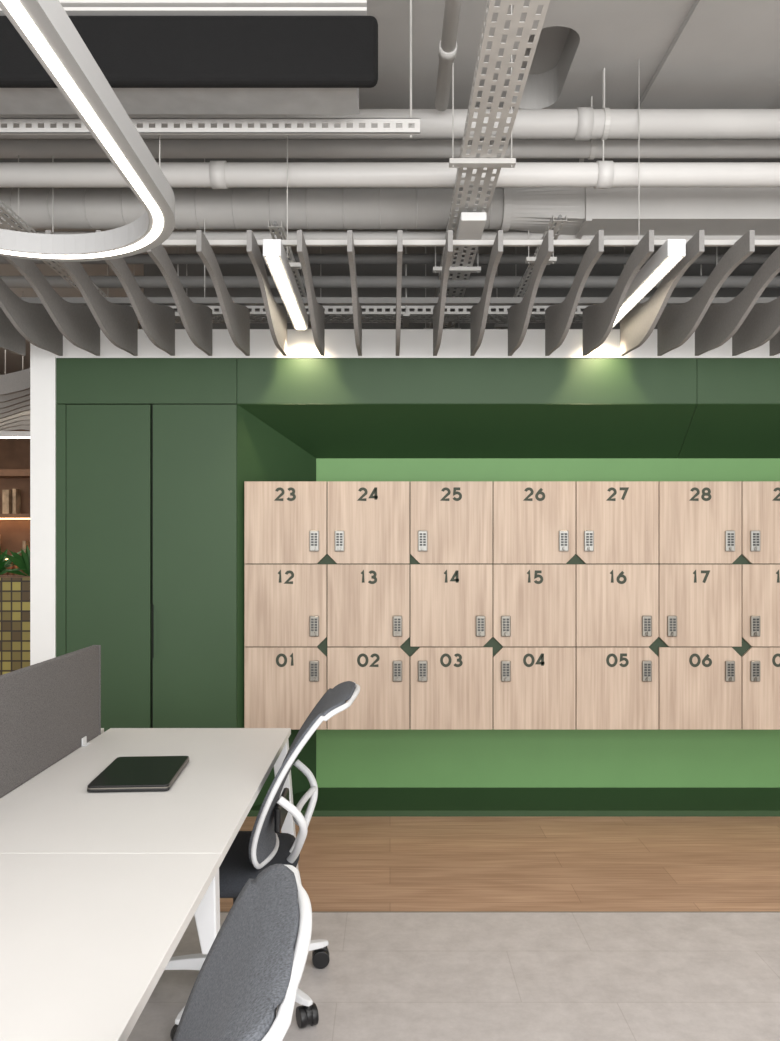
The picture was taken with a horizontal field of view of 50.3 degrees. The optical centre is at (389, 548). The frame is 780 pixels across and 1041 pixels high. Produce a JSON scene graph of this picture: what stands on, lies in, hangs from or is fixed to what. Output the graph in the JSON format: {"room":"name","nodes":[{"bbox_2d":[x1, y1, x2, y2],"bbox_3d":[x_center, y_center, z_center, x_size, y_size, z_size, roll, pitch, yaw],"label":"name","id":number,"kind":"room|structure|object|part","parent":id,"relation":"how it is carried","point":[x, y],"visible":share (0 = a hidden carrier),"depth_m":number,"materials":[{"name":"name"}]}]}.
{"room":"open-plan office","nodes":[
{"label":"open-plan office","id":0,"kind":"room"},
{"bbox_2d":[0,430,29,468],"bbox_3d":[-0.900,-0.393,10.900,11.900,3.700,0.200,0,0,0],"label":"wall","id":1,"kind":"structure","parent":0,"point":[14,452],"depth_m":10.80,"materials":[{"name":"brown wood"}]},
{"bbox_2d":[30,343,55,665],"bbox_3d":[-1.882,0.132,4.900,0.135,2.650,0.800,0,0,0],"label":"wall","id":2,"kind":"structure","parent":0,"point":[42,362],"depth_m":4.50,"materials":[{"name":"white paint"}]},
{"bbox_2d":[0,0,779,374],"bbox_3d":[-0.500,-2.418,3.500,13.000,0.350,15.000,0,0,0],"label":"ceiling","id":3,"kind":"structure","parent":0,"point":[578,39],"depth_m":3.88,"materials":[{"name":"grey paint"}]},
{"bbox_2d":[0,292,29,430],"bbox_3d":[-4.250,-1.668,7.235,4.500,1.150,2.670,0,0,0],"label":"ceiling","id":4,"kind":"structure","parent":3,"relation":"hanging from","point":[15,386],"depth_m":6.56,"materials":[{"name":"grey fabric"}]},
{"bbox_2d":[0,431,29,437],"bbox_3d":[-4.150,-1.639,7.735,3.700,1.208,0.070,0,0,0],"label":"ceiling light","id":5,"kind":"object","parent":3,"relation":"hanging from","point":[3,434],"visible":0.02,"depth_m":7.70,"materials":[{"name":"white plastic"}]},
{"bbox_2d":[0,437,29,437],"bbox_3d":[-4.150,-1.039,7.735,3.660,0.008,0.050,0,0,0],"label":"diffuser","id":6,"kind":"object","parent":5,"relation":"attached to","point":[0,437],"depth_m":7.71,"materials":[{"name":"white plastic"}]},
{"bbox_2d":[0,155,142,328],"bbox_3d":[-1.750,-1.852,4.950,0.200,0.778,2.700,0,0,0],"label":"cable tray","id":7,"kind":"object","parent":3,"relation":"hanging from","point":[4,210],"visible":0.16,"depth_m":3.92,"materials":[{"name":"grey metal"}]},
{"bbox_2d":[0,0,174,261],"bbox_3d":[-1.160,-1.645,1.448,0.970,1.197,3.165,0,0,0],"label":"pendant lamp","id":8,"kind":"object","parent":3,"relation":"hanging from","point":[44,26],"visible":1,"depth_m":2.17,"materials":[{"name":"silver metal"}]},
{"bbox_2d":[0,0,377,113],"bbox_3d":[-1.821,-1.957,3.100,3.557,0.572,0.260,0,0,0],"label":"air conditioning unit","id":9,"kind":"object","parent":3,"relation":"hanging from","point":[156,56],"visible":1,"depth_m":2.97,"materials":[{"name":"metal"}]},
{"bbox_2d":[0,0,419,137],"bbox_3d":[-1.939,-1.958,3.380,4.121,0.569,0.040,0,0,0],"label":"cable tray","id":10,"kind":"object","parent":3,"relation":"hanging from","point":[22,122],"visible":0.94,"depth_m":3.36,"materials":[{"name":"white paint"}]},
{"bbox_2d":[263,114,307,329],"bbox_3d":[-0.470,-1.702,3.850,0.072,1.083,1.100,0,0,0],"label":"pendant lamp","id":11,"kind":"object","parent":3,"relation":"hanging from","point":[275,257],"visible":0.95,"depth_m":3.67,"materials":[{"name":"white plastic"}]},
{"bbox_2d":[267,257,304,329],"bbox_3d":[-0.470,-1.163,3.850,0.044,0.006,1.080,0,0,0],"label":"diffuser","id":12,"kind":"object","parent":11,"relation":"attached to","point":[277,267],"depth_m":3.73,"materials":[{"name":"white plastic"}]},
{"bbox_3d":[-0.470,-1.738,3.800,0.005,1.010,0.005,0,0,-22],"label":"suspension rod","id":13,"kind":"part","parent":11,"relation":"part of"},
{"bbox_2d":[268,221,320,328],"bbox_3d":[-0.540,-1.862,5.100,0.160,0.758,2.400,0,0,0],"label":"cable tray","id":14,"kind":"object","parent":3,"relation":"hanging from","point":[295,266],"visible":0.21,"depth_m":4.38,"materials":[{"name":"grey metal"}]},
{"bbox_2d":[0,254,770,264],"bbox_3d":[-0.050,-1.976,4.989,9.900,0.535,0.070,0,0,0],"label":"pipe","id":15,"kind":"object","parent":3,"relation":"hanging from","point":[138,258],"visible":0.34,"depth_m":4.96,"materials":[{"name":"grey metal"}]},
{"bbox_2d":[0,70,779,188],"bbox_3d":[0.000,-1.968,3.890,10.000,0.551,0.121,0,0,0],"label":"pipe","id":16,"kind":"object","parent":3,"relation":"hanging from","point":[602,174],"visible":0.98,"depth_m":3.85,"materials":[{"name":"white metal"}]},
{"bbox_2d":[0,68,779,140],"bbox_3d":[0.000,-2.079,3.873,10.000,0.329,0.138,0,0,0],"label":"pipe","id":17,"kind":"object","parent":3,"relation":"hanging from","point":[580,123],"visible":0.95,"depth_m":3.82,"materials":[{"name":"grey metal"}]},
{"bbox_2d":[0,96,779,159],"bbox_3d":[0.000,-2.089,4.115,10.000,0.308,0.095,0,0,0],"label":"pipe","id":18,"kind":"object","parent":3,"relation":"hanging from","point":[591,149],"visible":0.85,"depth_m":4.08,"materials":[{"name":"white metal"}]},
{"bbox_2d":[0,246,779,287],"bbox_3d":[0.950,-1.898,4.952,7.900,0.690,0.080,0,0,0],"label":"pipe","id":19,"kind":"object","parent":3,"relation":"hanging from","point":[10,281],"visible":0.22,"depth_m":4.93,"materials":[{"name":"grey metal"}]},
{"bbox_2d":[0,188,779,238],"bbox_3d":[-0.050,-1.954,4.360,9.900,0.577,0.296,0,0,0],"label":"pipe","id":20,"kind":"object","parent":3,"relation":"hanging from","point":[665,211],"visible":0.7,"depth_m":4.27,"materials":[{"name":"grey metal"}]},
{"bbox_2d":[0,158,779,161],"bbox_3d":[0.000,-2.126,4.359,10.000,0.235,0.070,0,0,0],"label":"pipe","id":21,"kind":"object","parent":3,"relation":"hanging from","point":[1,159],"visible":0.16,"depth_m":4.33,"materials":[{"name":"grey metal"}]},
{"bbox_2d":[0,114,779,355],"bbox_3d":[0.850,-1.628,3.870,8.100,1.230,1.140,0,0,0],"label":"ceiling baffles","id":22,"kind":"structure","parent":3,"relation":"hanging from","point":[752,320],"depth_m":3.95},
{"bbox_2d":[85,229,710,326],"bbox_3d":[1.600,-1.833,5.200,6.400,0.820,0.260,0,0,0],"label":"cable tray","id":23,"kind":"object","parent":3,"relation":"hanging from","point":[407,314],"visible":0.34,"depth_m":5.13,"materials":[{"name":"grey metal"}]},
{"bbox_2d":[131,306,619,322],"bbox_3d":[1.600,-1.468,5.199,6.400,0.050,0.202,0,0,0],"label":"tray","id":24,"kind":"object","parent":23,"relation":"on","point":[219,314],"depth_m":5.13,"materials":[{"name":"grey metal"}]},
{"bbox_2d":[31,231,779,239],"bbox_3d":[0.000,-1.943,4.492,10.000,0.600,0.080,0,0,0],"label":"pipe","id":25,"kind":"object","parent":3,"relation":"hanging from","point":[176,235],"visible":0.27,"depth_m":4.46,"materials":[{"name":"white metal"}]},
{"bbox_2d":[435,0,461,110],"bbox_3d":[0.232,-2.105,2.620,0.072,0.276,2.240,0,0,0],"label":"conduit pipe","id":26,"kind":"object","parent":3,"relation":"hanging from","point":[448,43],"visible":1,"depth_m":3.30,"materials":[{"name":"grey metal"}]},
{"bbox_2d":[424,0,549,328],"bbox_3d":[0.378,-1.902,3.950,0.270,0.678,4.700,0,0,0],"label":"cable tray","id":27,"kind":"object","parent":3,"relation":"hanging from","point":[471,163],"visible":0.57,"depth_m":3.06,"materials":[{"name":"grey metal"}]},
{"bbox_2d":[456,212,486,239],"bbox_3d":[0.390,-1.548,4.000,0.120,0.041,0.280,0,0,0],"label":"junction box","id":28,"kind":"object","parent":27,"relation":"attached to","point":[471,225],"visible":0.8,"depth_m":3.93,"materials":[{"name":"white paint"}]},
{"bbox_2d":[494,214,566,328],"bbox_3d":[0.800,-1.877,5.100,0.160,0.728,2.400,0,0,0],"label":"cable tray","id":29,"kind":"object","parent":3,"relation":"hanging from","point":[523,285],"visible":0.39,"depth_m":4.40,"materials":[{"name":"grey metal"}]},
{"bbox_2d":[638,59,639,239],"bbox_3d":[1.140,-1.772,3.680,0.072,0.805,0.015,0,0,0],"label":"cable","id":30,"kind":"object","parent":3,"relation":"hanging from","point":[638,59],"depth_m":3.80,"materials":[{"name":"white plastic"}]},
{"bbox_3d":[1.140,-1.738,3.800,0.005,1.010,0.005,0,0,22],"label":"suspension rod","id":31,"kind":"part","parent":30,"relation":"part of","materials":[{"name":"grey metal"}]},
{"bbox_2d":[613,239,685,326],"bbox_3d":[1.140,-1.166,3.600,0.072,0.142,0.999,0,0,0],"label":"pendant lamp","id":32,"kind":"object","parent":3,"relation":"hanging from","point":[667,257],"depth_m":3.53,"materials":[{"name":"white plastic"}]},
{"bbox_2d":[613,257,680,325],"bbox_3d":[1.140,-1.163,3.850,0.044,0.006,1.080,0,0,0],"label":"diffuser","id":33,"kind":"object","parent":32,"relation":"attached to","point":[664,265],"depth_m":3.64,"materials":[{"name":"white plastic"}]},
{"bbox_2d":[635,0,779,108],"bbox_3d":[1.575,-2.228,0.450,0.650,0.030,8.900,0,0,0],"label":"beam","id":34,"kind":"structure","parent":3,"relation":"attached to","point":[725,54],"depth_m":3.76,"materials":[{"name":"grey paint"}]},
{"bbox_2d":[56,329,779,357],"bbox_3d":[1.617,-1.115,4.902,6.865,0.155,0.795,0,0,0],"label":"wall partition","id":35,"kind":"structure","parent":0,"point":[339,343],"depth_m":4.50,"materials":[{"name":"white paint"}]},
{"bbox_2d":[127,912,779,1040],"bbox_3d":[-0.500,1.507,-0.335,13.000,0.100,7.330,0,0,0],"label":"floor","id":36,"kind":"structure","parent":0,"point":[388,976],"depth_m":2.82,"materials":[{"name":"concrete"}]},
{"bbox_2d":[0,728,298,1040],"bbox_3d":[-1.161,1.087,1.958,1.631,0.740,2.735,0,0,0],"label":"desk","id":37,"kind":"object","parent":36,"relation":"on","point":[99,891],"visible":0.77,"depth_m":1.89,"materials":[{"name":"white laminate"}]},
{"bbox_2d":[0,645,100,797],"bbox_3d":[-1.123,0.544,1.953,0.047,0.350,2.506,0,0,0],"label":"screen","id":38,"kind":"object","parent":37,"relation":"on","point":[50,709],"visible":1,"depth_m":2.71,"materials":[{"name":"fabric"}]},
{"bbox_3d":[-1.132,0.543,3.203,0.030,0.345,0.006,0,0,0],"label":"panel edge trim","id":39,"kind":"part","parent":38,"relation":"part of","materials":[{"name":"fabric"}]},
{"bbox_2d":[87,756,188,791],"bbox_3d":[-0.783,0.706,2.615,0.240,0.021,0.348,0,0,-4],"label":"closed laptop","id":40,"kind":"object","parent":37,"relation":"on","point":[137,773],"visible":1,"depth_m":2.56,"materials":[{"name":"black metal"}]},
{"bbox_3d":[-0.403,1.101,3.240,0.116,0.713,0.060,0,0,0],"label":"leg","id":41,"kind":"part","parent":37,"relation":"part of","materials":[{"name":"white plastic"}]},
{"bbox_2d":[173,864,311,1040],"bbox_3d":[-0.390,0.954,1.005,0.663,1.006,0.688,0,0,-5],"label":"office chair","id":42,"kind":"object","parent":36,"relation":"on","point":[254,965],"visible":1,"depth_m":1.02,"materials":[{"name":"grey fabric"}]},
{"bbox_3d":[-0.220,0.723,1.018,0.247,0.541,0.496,0,0,-5],"label":"frame","id":43,"kind":"part","parent":42,"relation":"part of","materials":[{"name":"white plastic"}]},
{"bbox_2d":[165,681,359,1040],"bbox_3d":[-0.474,0.954,2.731,0.752,1.006,0.666,0,0,0],"label":"office chair","id":44,"kind":"object","parent":36,"relation":"on","point":[250,853],"visible":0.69,"depth_m":2.61,"materials":[{"name":"white plastic"}]},
{"bbox_3d":[-0.565,1.358,2.560,0.055,0.058,0.305,0,0,21],"label":"arm","id":45,"kind":"part","parent":44,"relation":"part of","materials":[{"name":"white plastic"}]},
{"bbox_3d":[-0.682,1.358,2.733,0.306,0.058,0.058,0,0,0],"label":"arm","id":46,"kind":"part","parent":44,"relation":"part of","materials":[{"name":"white plastic"}]},
{"bbox_2d":[219,831,299,897],"bbox_3d":[-0.545,1.020,2.730,0.490,0.064,0.480,0,0,0],"label":"seat cushion","id":47,"kind":"object","parent":44,"relation":"on","point":[236,868],"depth_m":2.64,"materials":[{"name":"fabric"}]},
{"bbox_3d":[-0.358,1.358,2.615,0.305,0.058,0.055,0,0,39],"label":"arm","id":48,"kind":"part","parent":44,"relation":"part of","materials":[{"name":"white plastic"}]},
{"bbox_3d":[-0.260,0.723,2.730,0.325,0.541,0.496,0,0,0],"label":"frame","id":49,"kind":"part","parent":44,"relation":"part of","materials":[{"name":"white plastic"}]},
{"bbox_3d":[-0.347,1.358,2.829,0.305,0.058,0.055,0,0,-33],"label":"arm","id":50,"kind":"part","parent":44,"relation":"part of","materials":[{"name":"white plastic"}]},
{"bbox_2d":[220,817,779,910],"bbox_3d":[-0.500,1.507,7.165,13.000,0.100,7.670,0,0,0],"label":"floor","id":51,"kind":"structure","parent":0,"point":[345,863],"depth_m":3.87,"materials":[{"name":"brown wood"}]},
{"bbox_2d":[0,546,29,674],"bbox_3d":[-3.204,0.703,6.147,1.588,1.507,0.472,0,0,0],"label":"planter","id":52,"kind":"object","parent":51,"relation":"on","point":[14,589],"visible":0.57,"depth_m":6.00,"materials":[{"name":"tile"}]},
{"bbox_2d":[0,469,29,574],"bbox_3d":[-4.400,0.282,9.200,3.600,2.350,0.400,0,0,0],"label":"wall shelf","id":53,"kind":"object","parent":51,"relation":"on","point":[14,483],"visible":0.09,"depth_m":9.30,"materials":[{"name":"brown wood"}]},
{"bbox_2d":[0,518,29,518],"bbox_3d":[-4.400,-0.337,9.210,3.600,0.011,0.020,0,0,0],"label":"light","id":54,"kind":"object","parent":53,"relation":"attached to","point":[0,518],"depth_m":9.20,"materials":[{"name":"white"}]},
{"bbox_2d":[56,358,779,816],"bbox_3d":[1.567,0.209,4.854,6.765,2.495,0.691,0,0,0],"label":"wall","id":55,"kind":"structure","parent":51,"relation":"on","point":[155,457],"depth_m":4.51,"materials":[{"name":"paint"}]},
{"bbox_3d":[-1.531,0.306,4.521,0.456,2.182,0.022,0,0,0],"label":"cupboard door","id":56,"kind":"part","parent":55,"relation":"part of","materials":[{"name":"green paint"}]},
{"bbox_3d":[-1.323,-0.914,4.525,0.981,0.248,0.030,0,0,0],"label":"fascia panel","id":57,"kind":"part","parent":55,"relation":"part of","materials":[{"name":"green paint"}]},
{"bbox_3d":[-1.062,0.306,4.521,0.455,2.182,0.022,0,0,0],"label":"cupboard door","id":58,"kind":"part","parent":55,"relation":"part of","materials":[{"name":"green paint"}]},
{"bbox_3d":[0.418,-0.914,4.525,2.498,0.248,0.030,0,0,0],"label":"fascia panel","id":59,"kind":"part","parent":55,"relation":"part of","materials":[{"name":"green paint"}]},
{"bbox_2d":[244,481,779,729],"bbox_3d":[1.686,0.307,4.716,4.960,1.353,0.484,0,0,0],"label":"lockers","id":60,"kind":"object","parent":55,"relation":"attached to","point":[449,605],"visible":0.99,"depth_m":4.51,"materials":[{"name":"beige wood"}]},
{"bbox_3d":[-0.568,-0.144,4.519,0.446,0.446,0.017,0,0,0],"label":"locker door","id":61,"kind":"part","parent":60,"relation":"part of","materials":[{"name":"brown wood"}]},
{"bbox_3d":[-0.568,0.307,4.519,0.446,0.446,0.017,0,0,0],"label":"locker door","id":62,"kind":"part","parent":60,"relation":"part of","materials":[{"name":"brown wood"}]},
{"bbox_3d":[-0.568,0.758,4.519,0.446,0.446,0.017,0,0,0],"label":"locker door","id":63,"kind":"part","parent":60,"relation":"part of","materials":[{"name":"brown wood"}]},
{"bbox_3d":[-0.117,-0.144,4.519,0.446,0.446,0.017,0,0,0],"label":"locker door","id":64,"kind":"part","parent":60,"relation":"part of","materials":[{"name":"brown wood"}]},
{"bbox_3d":[-0.117,0.758,4.519,0.446,0.446,0.017,0,0,0],"label":"locker door","id":65,"kind":"part","parent":60,"relation":"part of","materials":[{"name":"brown wood"}]},
{"bbox_3d":[-0.117,0.307,4.519,0.446,0.446,0.017,0,0,0],"label":"locker door","id":66,"kind":"part","parent":60,"relation":"part of","materials":[{"name":"brown wood"}]},
{"bbox_3d":[0.334,0.758,4.519,0.446,0.446,0.017,0,0,0],"label":"locker door","id":67,"kind":"part","parent":60,"relation":"part of","materials":[{"name":"brown wood"}]},
{"bbox_3d":[0.334,-0.144,4.519,0.446,0.446,0.017,0,0,0],"label":"locker door","id":68,"kind":"part","parent":60,"relation":"part of","materials":[{"name":"brown wood"}]},
{"bbox_3d":[0.334,0.307,4.519,0.446,0.446,0.017,0,0,0],"label":"locker door","id":69,"kind":"part","parent":60,"relation":"part of","materials":[{"name":"brown wood"}]},
{"bbox_3d":[0.785,0.758,4.519,0.446,0.446,0.017,0,0,0],"label":"locker door","id":70,"kind":"part","parent":60,"relation":"part of","materials":[{"name":"brown wood"}]},
{"bbox_3d":[0.785,-0.144,4.519,0.446,0.446,0.017,0,0,0],"label":"locker door","id":71,"kind":"part","parent":60,"relation":"part of","materials":[{"name":"brown wood"}]},
{"bbox_3d":[0.785,0.307,4.519,0.446,0.446,0.017,0,0,0],"label":"locker door","id":72,"kind":"part","parent":60,"relation":"part of","materials":[{"name":"brown wood"}]},
{"bbox_3d":[1.236,0.758,4.519,0.446,0.446,0.017,0,0,0],"label":"locker door","id":73,"kind":"part","parent":60,"relation":"part of","materials":[{"name":"brown wood"}]},
{"bbox_3d":[1.236,-0.144,4.519,0.446,0.446,0.017,0,0,0],"label":"locker door","id":74,"kind":"part","parent":60,"relation":"part of","materials":[{"name":"brown wood"}]},
{"bbox_3d":[1.236,0.307,4.519,0.446,0.446,0.017,0,0,0],"label":"locker door","id":75,"kind":"part","parent":60,"relation":"part of","materials":[{"name":"brown wood"}]},
{"bbox_3d":[1.688,0.758,4.519,0.446,0.446,0.017,0,0,0],"label":"locker door","id":76,"kind":"part","parent":60,"relation":"part of","materials":[{"name":"brown wood"}]},
{"bbox_3d":[1.688,-0.144,4.519,0.446,0.446,0.017,0,0,0],"label":"locker door","id":77,"kind":"part","parent":60,"relation":"part of","materials":[{"name":"brown wood"}]},
{"bbox_3d":[1.688,0.307,4.519,0.446,0.446,0.017,0,0,0],"label":"locker door","id":78,"kind":"part","parent":60,"relation":"part of","materials":[{"name":"brown wood"}]},
{"bbox_3d":[2.139,0.758,4.519,0.446,0.446,0.017,0,0,0],"label":"locker door","id":79,"kind":"part","parent":60,"relation":"part of","materials":[{"name":"brown wood"}]},
{"bbox_3d":[2.139,0.307,4.519,0.446,0.446,0.017,0,0,0],"label":"locker door","id":80,"kind":"part","parent":60,"relation":"part of","materials":[{"name":"brown wood"}]},
{"bbox_3d":[2.139,-0.144,4.519,0.446,0.446,0.017,0,0,0],"label":"locker door","id":81,"kind":"part","parent":60,"relation":"part of","materials":[{"name":"brown wood"}]},
{"bbox_3d":[2.634,-0.914,4.525,1.929,0.248,0.030,0,0,0],"label":"fascia panel","id":82,"kind":"part","parent":55,"relation":"part of","materials":[{"name":"green paint"}]},
{"bbox_2d":[220,911,779,911],"bbox_3d":[-0.500,1.456,3.330,13.000,0.002,0.006,0,0,0],"label":"trim","id":83,"kind":"structure","parent":51,"relation":"on","point":[220,911],"depth_m":3.33,"materials":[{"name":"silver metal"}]}
]}

